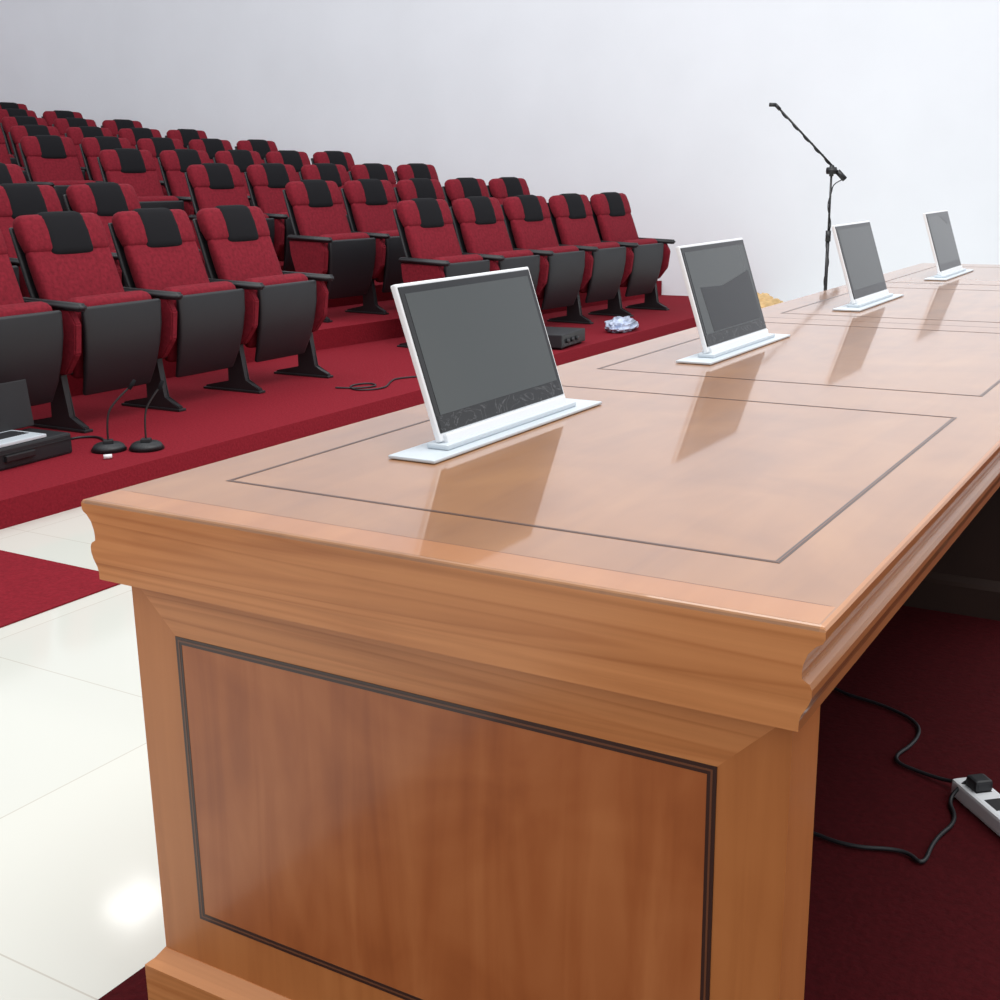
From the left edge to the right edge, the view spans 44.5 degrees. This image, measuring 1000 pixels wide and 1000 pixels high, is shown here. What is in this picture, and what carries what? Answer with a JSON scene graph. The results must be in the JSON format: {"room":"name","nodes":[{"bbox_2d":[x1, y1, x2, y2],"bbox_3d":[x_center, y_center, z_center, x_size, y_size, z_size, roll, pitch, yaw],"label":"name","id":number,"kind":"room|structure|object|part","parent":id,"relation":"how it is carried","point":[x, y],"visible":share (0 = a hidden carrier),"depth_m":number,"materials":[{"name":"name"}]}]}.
{"room":"auditorium","nodes":[
{"label":"auditorium","id":0,"kind":"room"},
{"bbox_2d":[0,507,165,999],"bbox_3d":[2.416,0.389,3.076,8.300,0.100,13.400,8,17,30],"label":"floor","id":1,"kind":"structure","parent":0,"point":[81,910],"depth_m":2.37,"materials":[{"name":"white tile"}]},
{"bbox_2d":[0,550,119,627],"bbox_3d":[-2.805,0.801,1.605,0.730,0.004,5.400,8,17,30],"label":"carpet runner","id":2,"kind":"object","parent":1,"relation":"on","point":[30,586],"visible":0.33,"depth_m":3.60,"materials":[{"name":"red carpet"}]},
{"bbox_2d":[98,605,999,999],"bbox_3d":[3.346,0.442,2.504,5.920,0.061,13.390,8,17,30],"label":"carpet runner","id":3,"kind":"object","parent":1,"relation":"on","point":[883,925],"depth_m":2.20,"materials":[{"name":"red carpet"}]},
{"bbox_2d":[81,263,999,999],"bbox_3d":[1.075,-0.101,3.315,0.953,0.756,4.626,8,17,30],"label":"desk","id":4,"kind":"object","parent":3,"relation":"on","point":[532,714],"visible":0.91,"depth_m":1.43,"materials":[{"name":"brown wood"}]},
{"bbox_2d":[388,267,601,463],"bbox_3d":[-0.007,-0.231,1.917,0.115,0.239,0.524,8,17,30],"label":"monitor","id":5,"kind":"object","parent":4,"relation":"on","point":[479,346],"visible":1,"depth_m":1.89,"materials":[{"name":"silver metal"}]},
{"bbox_3d":[0.009,-0.120,1.937,0.080,0.013,0.524,8,17,30],"label":"plate","id":6,"kind":"part","parent":5,"relation":"part of","materials":[{"name":"silver metal"}]},
{"bbox_2d":[676,238,789,364],"bbox_3d":[0.525,-0.464,2.771,0.115,0.239,0.524,8,17,30],"label":"monitor","id":7,"kind":"object","parent":4,"relation":"on","point":[717,275],"visible":1,"depth_m":2.74,"materials":[{"name":"silver metal"}]},
{"bbox_3d":[0.529,-0.458,2.788,0.037,0.112,0.315,8,17,30],"label":"unfilmed glass","id":8,"kind":"part","parent":7,"relation":"part of","materials":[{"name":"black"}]},
{"bbox_3d":[0.542,-0.352,2.791,0.080,0.013,0.524,8,17,30],"label":"plate","id":9,"kind":"part","parent":7,"relation":"part of","materials":[{"name":"silver metal"}]},
{"bbox_2d":[831,221,903,311],"bbox_3d":[1.116,-0.721,3.717,0.115,0.239,0.524,8,17,30],"label":"monitor","id":10,"kind":"object","parent":4,"relation":"on","point":[855,242],"visible":1,"depth_m":3.69,"materials":[{"name":"silver metal"}]},
{"bbox_3d":[1.132,-0.610,3.737,0.080,0.013,0.524,8,17,30],"label":"plate","id":11,"kind":"part","parent":10,"relation":"part of","materials":[{"name":"silver metal"}]},
{"bbox_2d":[923,210,973,280],"bbox_3d":[1.714,-0.982,4.676,0.115,0.239,0.524,8,17,30],"label":"monitor","id":12,"kind":"object","parent":4,"relation":"on","point":[938,225],"visible":1,"depth_m":4.64,"materials":[{"name":"silver metal"}]},
{"bbox_3d":[1.731,-1.090,4.751,0.011,0.035,0.153,8,17,30],"label":"unfilmed glass","id":13,"kind":"part","parent":12,"relation":"part of","materials":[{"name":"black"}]},
{"bbox_3d":[1.730,-0.871,4.696,0.080,0.013,0.524,8,17,30],"label":"plate","id":14,"kind":"part","parent":12,"relation":"part of","materials":[{"name":"silver metal"}]},
{"bbox_2d":[813,780,965,863],"bbox_3d":[0.632,0.580,2.148,0.534,0.040,0.194,-4,15,-11],"label":"power cable","id":15,"kind":"object","parent":3,"relation":"on","point":[950,801],"visible":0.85,"depth_m":2.13,"materials":[{"name":"black plastic"}]},
{"bbox_2d":[833,687,952,782],"bbox_3d":[0.812,0.446,2.647,0.130,0.041,0.760,-4,15,-10],"label":"power cable","id":16,"kind":"object","parent":3,"relation":"on","point":[912,720],"visible":0.75,"depth_m":2.53,"materials":[{"name":"black plastic"}]},
{"bbox_3d":[0.907,0.565,2.166,0.056,0.056,0.300,-4,15,-10],"label":"power strip","id":17,"kind":"part","parent":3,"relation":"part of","materials":[{"name":"white plastic"}]},
{"bbox_2d":[757,292,782,307],"bbox_3d":[2.118,-1.535,9.751,0.384,0.237,0.410,8,17,30],"label":"canvas bag","id":18,"kind":"object","parent":1,"relation":"on","point":[765,300],"visible":0.13,"depth_m":9.64,"materials":[{"name":"beige fabric"}]},
{"bbox_2d":[769,103,846,290],"bbox_3d":[2.074,-1.740,7.877,0.593,1.585,0.533,13,20,43],"label":"microphone stand","id":19,"kind":"object","parent":1,"relation":"on","point":[832,169],"visible":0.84,"depth_m":7.83,"materials":[{"name":"black metal"}]},
{"bbox_2d":[203,261,295,271],"bbox_3d":[-4.426,-0.794,7.027,1.313,0.584,13.445,9,17,32],"label":"floor","id":20,"kind":"structure","parent":0,"point":[281,263],"depth_m":10.14,"materials":[{"name":"red carpet"}]},
{"bbox_2d":[97,148,183,210],"bbox_3d":[-2.760,-2.231,9.410,0.509,0.932,0.538,10,18,36],"label":"chair","id":21,"kind":"object","parent":20,"relation":"on","point":[136,168],"visible":0.45,"depth_m":9.39,"materials":[{"name":"red fabric"}]},
{"bbox_2d":[157,149,210,220],"bbox_3d":[-2.419,-2.348,9.838,0.509,0.932,0.538,10,18,36],"label":"chair","id":22,"kind":"object","parent":20,"relation":"on","point":[173,164],"visible":0.31,"depth_m":9.74,"materials":[{"name":"red fabric"}]},
{"bbox_2d":[213,150,262,205],"bbox_3d":[-2.078,-2.466,10.266,0.509,0.932,0.538,10,18,36],"label":"chair","id":23,"kind":"object","parent":20,"relation":"on","point":[242,159],"visible":0.25,"depth_m":10.24,"materials":[{"name":"red fabric"}]},
{"bbox_2d":[264,150,310,260],"bbox_3d":[-1.737,-2.584,10.694,0.509,0.932,0.538,10,18,36],"label":"chair","id":24,"kind":"object","parent":20,"relation":"on","point":[297,159],"visible":0.14,"depth_m":10.68,"materials":[{"name":"red fabric"}]},
{"bbox_2d":[311,151,354,179],"bbox_3d":[-1.375,-2.709,11.148,0.509,0.932,0.607,10,18,36],"label":"chair","id":25,"kind":"object","parent":20,"relation":"on","point":[345,159],"visible":0.15,"depth_m":11.11,"materials":[{"name":"red fabric"}]},
{"bbox_2d":[0,295,696,529],"bbox_3d":[-1.784,-0.241,5.521,1.500,0.200,13.397,8,17,30],"label":"floor","id":26,"kind":"structure","parent":0,"point":[215,425],"depth_m":5.79,"materials":[{"name":"red carpet"}]},
{"bbox_2d":[0,230,62,405],"bbox_3d":[-2.144,-0.699,5.056,0.509,0.932,0.538,8,17,30],"label":"chair","id":27,"kind":"object","parent":26,"relation":"on","point":[31,333],"visible":0.97,"depth_m":5.09,"materials":[{"name":"red fabric"}]},
{"bbox_2d":[0,428,71,470],"bbox_3d":[-1.949,-0.182,4.744,0.252,0.085,0.539,7,17,27],"label":"equipment case","id":28,"kind":"object","parent":26,"relation":"on","point":[55,443],"visible":0.91,"depth_m":4.78,"materials":[{"name":"black plastic"}]},
{"bbox_2d":[0,379,45,447],"bbox_3d":[-1.952,-0.325,4.722,0.220,0.201,0.500,7,17,27],"label":"laptop","id":29,"kind":"object","parent":28,"relation":"on","point":[15,407],"visible":1,"depth_m":4.89,"materials":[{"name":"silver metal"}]},
{"bbox_2d":[9,211,161,432],"bbox_3d":[-1.855,-0.825,5.519,0.509,0.932,0.538,8,17,30],"label":"chair","id":30,"kind":"object","parent":26,"relation":"on","point":[111,334],"visible":0.91,"depth_m":5.43,"materials":[{"name":"red fabric"}]},
{"bbox_2d":[71,436,103,440],"bbox_3d":[-1.703,-0.249,5.130,0.258,0.010,0.124,8,17,30],"label":"cable","id":31,"kind":"object","parent":26,"relation":"on","point":[77,437],"visible":0.69,"depth_m":5.20,"materials":[{"name":"black plastic"}]},
{"bbox_2d":[103,454,111,458],"bbox_3d":[-1.545,-0.171,4.810,0.032,0.018,0.018,-6,16,-19],"label":"connector","id":32,"kind":"object","parent":26,"relation":"on","point":[106,456],"visible":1,"depth_m":4.80,"materials":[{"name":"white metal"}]},
{"bbox_2d":[91,379,135,453],"bbox_3d":[-1.571,-0.338,4.926,0.184,0.284,0.142,2,15,10],"label":"gooseneck microphone","id":33,"kind":"object","parent":26,"relation":"on","point":[108,446],"visible":1,"depth_m":4.93,"materials":[{"name":"black plastic"}]},
{"bbox_2d":[129,380,164,452],"bbox_3d":[-1.442,-0.345,4.944,0.142,0.283,0.142,12,19,40],"label":"gooseneck microphone","id":34,"kind":"object","parent":26,"relation":"on","point":[144,445],"visible":1,"depth_m":4.93,"materials":[{"name":"black plastic"}]},
{"bbox_2d":[108,208,244,411],"bbox_3d":[-1.567,-0.951,5.982,0.509,0.932,0.538,8,17,30],"label":"chair","id":35,"kind":"object","parent":26,"relation":"on","point":[158,253],"visible":0.83,"depth_m":5.89,"materials":[{"name":"red fabric"}]},
{"bbox_2d":[193,205,333,393],"bbox_3d":[-1.260,-1.085,6.473,0.509,0.932,0.607,8,17,30],"label":"chair","id":36,"kind":"object","parent":26,"relation":"on","point":[283,309],"visible":0.9,"depth_m":6.38,"materials":[{"name":"red fabric"}]},
{"bbox_2d":[335,376,416,390],"bbox_3d":[-0.618,-0.634,6.532,0.231,0.009,0.559,8,17,30],"label":"cable","id":37,"kind":"object","parent":26,"relation":"on","point":[373,384],"visible":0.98,"depth_m":6.36,"materials":[{"name":"black plastic"}]},
{"bbox_2d":[393,198,489,347],"bbox_3d":[-0.371,-1.475,7.906,0.509,0.932,0.538,10,18,36],"label":"chair","id":38,"kind":"object","parent":26,"relation":"on","point":[428,237],"visible":0.62,"depth_m":7.82,"materials":[{"name":"red fabric"}]},
{"bbox_2d":[449,196,539,291],"bbox_3d":[-0.030,-1.593,8.334,0.509,0.932,0.538,10,18,36],"label":"chair","id":39,"kind":"object","parent":26,"relation":"on","point":[479,225],"visible":0.52,"depth_m":8.27,"materials":[{"name":"red fabric"}]},
{"bbox_2d":[501,195,584,309],"bbox_3d":[0.311,-1.710,8.762,0.509,0.932,0.538,10,18,36],"label":"chair","id":40,"kind":"object","parent":26,"relation":"on","point":[528,223],"visible":0.69,"depth_m":8.69,"materials":[{"name":"red fabric"}]},
{"bbox_2d":[545,327,584,349],"bbox_3d":[0.353,-1.043,7.868,0.295,0.095,0.400,6,16,25],"label":"amplifier","id":41,"kind":"object","parent":26,"relation":"on","point":[559,337],"visible":0.73,"depth_m":7.76,"materials":[{"name":"black plastic"}]},
{"bbox_2d":[547,193,625,323],"bbox_3d":[0.652,-1.828,9.191,0.509,0.932,0.538,10,18,36],"label":"chair","id":42,"kind":"object","parent":26,"relation":"on","point":[573,222],"visible":0.79,"depth_m":9.10,"materials":[{"name":"red fabric"}]},
{"bbox_2d":[604,316,638,332],"bbox_3d":[0.861,-1.241,8.574,0.208,0.105,0.406,8,17,30],"label":"plastic bag","id":43,"kind":"object","parent":26,"relation":"on","point":[618,324],"visible":1,"depth_m":8.47,"materials":[{"name":"white plastic"}]},
{"bbox_2d":[588,192,674,316],"bbox_3d":[1.015,-1.953,9.645,0.509,0.932,0.607,10,18,36],"label":"chair","id":44,"kind":"object","parent":26,"relation":"on","point":[647,259],"visible":0.84,"depth_m":9.56,"materials":[{"name":"red fabric"}]},
{"bbox_2d":[328,280,393,307],"bbox_3d":[-3.594,-0.617,6.556,1.313,0.456,13.445,9,17,32],"label":"floor","id":45,"kind":"structure","parent":0,"point":[381,296],"depth_m":9.42,"materials":[{"name":"red carpet"}]},
{"bbox_2d":[0,162,26,183],"bbox_3d":[-2.926,-1.563,7.382,0.509,0.932,0.607,8,17,30],"label":"chair","id":46,"kind":"object","parent":45,"relation":"on","point":[9,173],"visible":0.09,"depth_m":7.45,"materials":[{"name":"red fabric"}]},
{"bbox_2d":[184,163,274,277],"bbox_3d":[-1.964,-1.979,8.908,0.509,0.932,0.538,10,18,36],"label":"chair","id":47,"kind":"object","parent":45,"relation":"on","point":[210,185],"visible":0.3,"depth_m":8.87,"materials":[{"name":"red fabric"}]},
{"bbox_2d":[244,163,298,270],"bbox_3d":[-1.623,-2.096,9.336,0.509,0.932,0.538,10,18,36],"label":"chair","id":48,"kind":"object","parent":45,"relation":"on","point":[266,182],"visible":0.45,"depth_m":9.23,"materials":[{"name":"red fabric"}]},
{"bbox_2d":[299,163,351,230],"bbox_3d":[-1.282,-2.214,9.765,0.509,0.932,0.538,10,18,36],"label":"chair","id":49,"kind":"object","parent":45,"relation":"on","point":[336,173],"visible":0.23,"depth_m":9.74,"materials":[{"name":"red fabric"}]},
{"bbox_2d":[348,163,396,203],"bbox_3d":[-0.940,-2.332,10.193,0.509,0.932,0.538,10,18,36],"label":"chair","id":50,"kind":"object","parent":45,"relation":"on","point":[379,171],"visible":0.16,"depth_m":10.16,"materials":[{"name":"red fabric"}]},
{"bbox_2d":[394,163,438,181],"bbox_3d":[-0.578,-2.457,10.647,0.509,0.932,0.607,10,18,36],"label":"chair","id":51,"kind":"object","parent":45,"relation":"on","point":[411,170],"visible":0.12,"depth_m":10.57,"materials":[{"name":"red fabric"}]},
{"bbox_2d":[67,281,661,396],"bbox_3d":[-2.762,-0.440,6.085,1.313,0.328,13.445,9,17,32],"label":"floor","id":52,"kind":"structure","parent":0,"point":[346,328],"depth_m":8.21,"materials":[{"name":"red carpet"}]},
{"bbox_2d":[12,265,19,287],"bbox_3d":[-2.688,-1.064,5.973,0.509,0.932,0.538,8,17,30],"label":"chair","id":53,"kind":"object","parent":52,"relation":"on","point":[15,268],"visible":0.17,"depth_m":6.07,"materials":[{"name":"red fabric"}]},
{"bbox_2d":[0,183,62,297],"bbox_3d":[-2.400,-1.190,6.436,0.509,0.932,0.538,8,17,30],"label":"chair","id":54,"kind":"object","parent":52,"relation":"on","point":[16,199],"visible":0.2,"depth_m":6.38,"materials":[{"name":"red fabric"}]},
{"bbox_2d":[63,182,199,286],"bbox_3d":[-2.093,-1.324,6.928,0.509,0.932,0.607,8,17,30],"label":"chair","id":55,"kind":"object","parent":52,"relation":"on","point":[103,199],"visible":0.23,"depth_m":6.83,"materials":[{"name":"red fabric"}]},
{"bbox_2d":[282,179,375,322],"bbox_3d":[-1.167,-1.727,8.407,0.509,0.932,0.538,10,18,36],"label":"chair","id":56,"kind":"object","parent":52,"relation":"on","point":[322,241],"visible":0.83,"depth_m":8.32,"materials":[{"name":"red fabric"}]},
{"bbox_2d":[341,179,404,314],"bbox_3d":[-0.826,-1.845,8.835,0.509,0.932,0.538,10,18,36],"label":"chair","id":57,"kind":"object","parent":52,"relation":"on","point":[370,204],"visible":0.7,"depth_m":8.72,"materials":[{"name":"red fabric"}]},
{"bbox_2d":[394,178,444,202],"bbox_3d":[-0.485,-1.962,9.264,0.509,0.932,0.538,10,18,36],"label":"chair","id":58,"kind":"object","parent":52,"relation":"on","point":[412,188],"visible":0.22,"depth_m":9.21,"materials":[{"name":"red fabric"}]},
{"bbox_2d":[442,177,488,223],"bbox_3d":[-0.144,-2.080,9.692,0.509,0.932,0.538,10,18,36],"label":"chair","id":59,"kind":"object","parent":52,"relation":"on","point":[458,188],"visible":0.2,"depth_m":9.62,"materials":[{"name":"red fabric"}]},
{"bbox_2d":[486,177,529,204],"bbox_3d":[0.218,-2.205,10.146,0.509,0.932,0.607,10,18,36],"label":"chair","id":60,"kind":"object","parent":52,"relation":"on","point":[501,188],"visible":0.2,"depth_m":10.04,"materials":[{"name":"red fabric"}]},
{"bbox_2d":[0,0,999,301],"bbox_3d":[0.339,-4.803,11.152,21.200,6.100,0.150,8,17,30],"label":"wall","id":61,"kind":"structure","parent":0,"point":[663,105],"depth_m":10.97,"materials":[{"name":"paint"}]},
{"bbox_3d":[-5.114,-0.950,7.406,1.494,0.712,13.397,8,17,30],"label":"floor","id":62,"kind":"structure","parent":0,"visible":0},
{"bbox_2d":[18,135,94,210],"bbox_3d":[-3.557,-2.482,9.911,0.509,0.932,0.538,10,18,36],"label":"chair","id":63,"kind":"object","parent":62,"relation":"on","point":[51,160],"visible":0.54,"depth_m":9.86,"materials":[{"name":"red fabric"}]},
{"bbox_2d":[79,136,131,181],"bbox_3d":[-3.216,-2.600,10.339,0.509,0.932,0.538,10,18,36],"label":"chair","id":64,"kind":"object","parent":62,"relation":"on","point":[90,147],"visible":0.23,"depth_m":10.24,"materials":[{"name":"red fabric"}]},
{"bbox_2d":[135,137,183,195],"bbox_3d":[-2.874,-2.718,10.767,0.509,0.932,0.538,10,18,36],"label":"chair","id":65,"kind":"object","parent":62,"relation":"on","point":[155,145],"visible":0.2,"depth_m":10.69,"materials":[{"name":"red fabric"}]},
{"bbox_2d":[187,138,232,162],"bbox_3d":[-2.533,-2.836,11.195,0.509,0.932,0.538,10,18,36],"label":"chair","id":66,"kind":"object","parent":62,"relation":"on","point":[211,146],"visible":0.18,"depth_m":11.16,"materials":[{"name":"red fabric"}]},
{"bbox_2d":[235,139,277,162],"bbox_3d":[-2.171,-2.960,11.650,0.509,0.932,0.607,10,18,36],"label":"chair","id":67,"kind":"object","parent":62,"relation":"on","point":[262,147],"visible":0.08,"depth_m":11.60,"materials":[{"name":"red fabric"}]},
{"bbox_3d":[-5.946,-1.127,7.876,1.494,0.840,13.397,8,17,30],"label":"floor","id":68,"kind":"structure","parent":0,"visible":0},
{"bbox_2d":[0,128,28,180],"bbox_3d":[-4.353,-2.734,10.412,0.509,0.932,0.538,10,18,36],"label":"chair","id":69,"kind":"object","parent":68,"relation":"on","point":[4,156],"visible":0.23,"depth_m":10.56,"materials":[{"name":"red fabric"}]},
{"bbox_2d":[8,125,85,179],"bbox_3d":[-4.012,-2.852,10.840,0.509,0.932,0.538,10,18,36],"label":"chair","id":70,"kind":"object","parent":68,"relation":"on","point":[16,133],"visible":0.2,"depth_m":10.76,"materials":[{"name":"red fabric"}]},
{"bbox_2d":[65,126,112,179],"bbox_3d":[-3.671,-2.970,11.268,0.509,0.932,0.538,10,18,36],"label":"chair","id":71,"kind":"object","parent":68,"relation":"on","point":[76,134],"visible":0.17,"depth_m":11.16,"materials":[{"name":"red fabric"}]},
{"bbox_2d":[117,128,161,148],"bbox_3d":[-3.329,-3.087,11.697,0.509,0.932,0.538,10,18,36],"label":"chair","id":72,"kind":"object","parent":68,"relation":"on","point":[133,135],"visible":0.19,"depth_m":11.63,"materials":[{"name":"red fabric"}]},
{"bbox_2d":[165,129,206,148],"bbox_3d":[-2.967,-3.212,12.151,0.509,0.932,0.607,10,18,36],"label":"chair","id":73,"kind":"object","parent":68,"relation":"on","point":[185,135],"visible":0.16,"depth_m":12.07,"materials":[{"name":"red fabric"}]},
{"bbox_3d":[-6.778,-1.304,8.347,1.494,0.968,13.397,8,17,30],"label":"floor","id":74,"kind":"structure","parent":0,"visible":0},
{"bbox_2d":[9,154,16,164],"bbox_3d":[-4.808,-3.104,11.341,0.509,0.932,0.538,10,18,36],"label":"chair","id":75,"kind":"object","parent":74,"relation":"on","point":[12,158],"visible":0.12,"depth_m":11.38,"materials":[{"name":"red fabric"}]},
{"bbox_2d":[0,116,47,156],"bbox_3d":[-4.467,-3.221,11.770,0.509,0.932,0.538,10,18,36],"label":"chair","id":76,"kind":"object","parent":74,"relation":"on","point":[6,123],"visible":0.16,"depth_m":11.68,"materials":[{"name":"red fabric"}]},
{"bbox_2d":[52,118,96,136],"bbox_3d":[-4.126,-3.339,12.198,0.509,0.932,0.538,10,18,36],"label":"chair","id":77,"kind":"object","parent":74,"relation":"on","point":[62,124],"visible":0.23,"depth_m":12.12,"materials":[{"name":"red fabric"}]},
{"bbox_2d":[101,119,142,136],"bbox_3d":[-3.764,-3.464,12.652,0.509,0.932,0.607,10,18,36],"label":"chair","id":78,"kind":"object","parent":74,"relation":"on","point":[114,125],"visible":0.13,"depth_m":12.56,"materials":[{"name":"red fabric"}]},
{"bbox_3d":[-7.610,-1.481,8.818,1.494,1.096,13.397,8,17,30],"label":"floor","id":79,"kind":"structure","parent":0,"visible":0},
{"bbox_2d":[0,108,36,129],"bbox_3d":[-4.922,-3.591,12.699,0.509,0.932,0.538,10,18,36],"label":"chair","id":80,"kind":"object","parent":79,"relation":"on","point":[8,112],"visible":0.14,"depth_m":12.68,"materials":[{"name":"red fabric"}]},
{"bbox_2d":[41,110,82,125],"bbox_3d":[-4.560,-3.716,13.153,0.509,0.932,0.607,10,18,36],"label":"chair","id":81,"kind":"object","parent":79,"relation":"on","point":[49,116],"visible":0.14,"depth_m":13.06,"materials":[{"name":"red fabric"}]},
{"bbox_3d":[-8.442,-1.658,9.288,1.494,1.224,13.397,8,17,30],"label":"floor","id":82,"kind":"structure","parent":0,"visible":0},
{"bbox_2d":[0,102,27,109],"bbox_3d":[-5.356,-3.968,13.654,0.509,0.932,0.607,10,18,36],"label":"chair","id":83,"kind":"object","parent":82,"relation":"on","point":[3,105],"visible":0.12,"depth_m":13.65,"materials":[{"name":"red fabric"}]}
]}

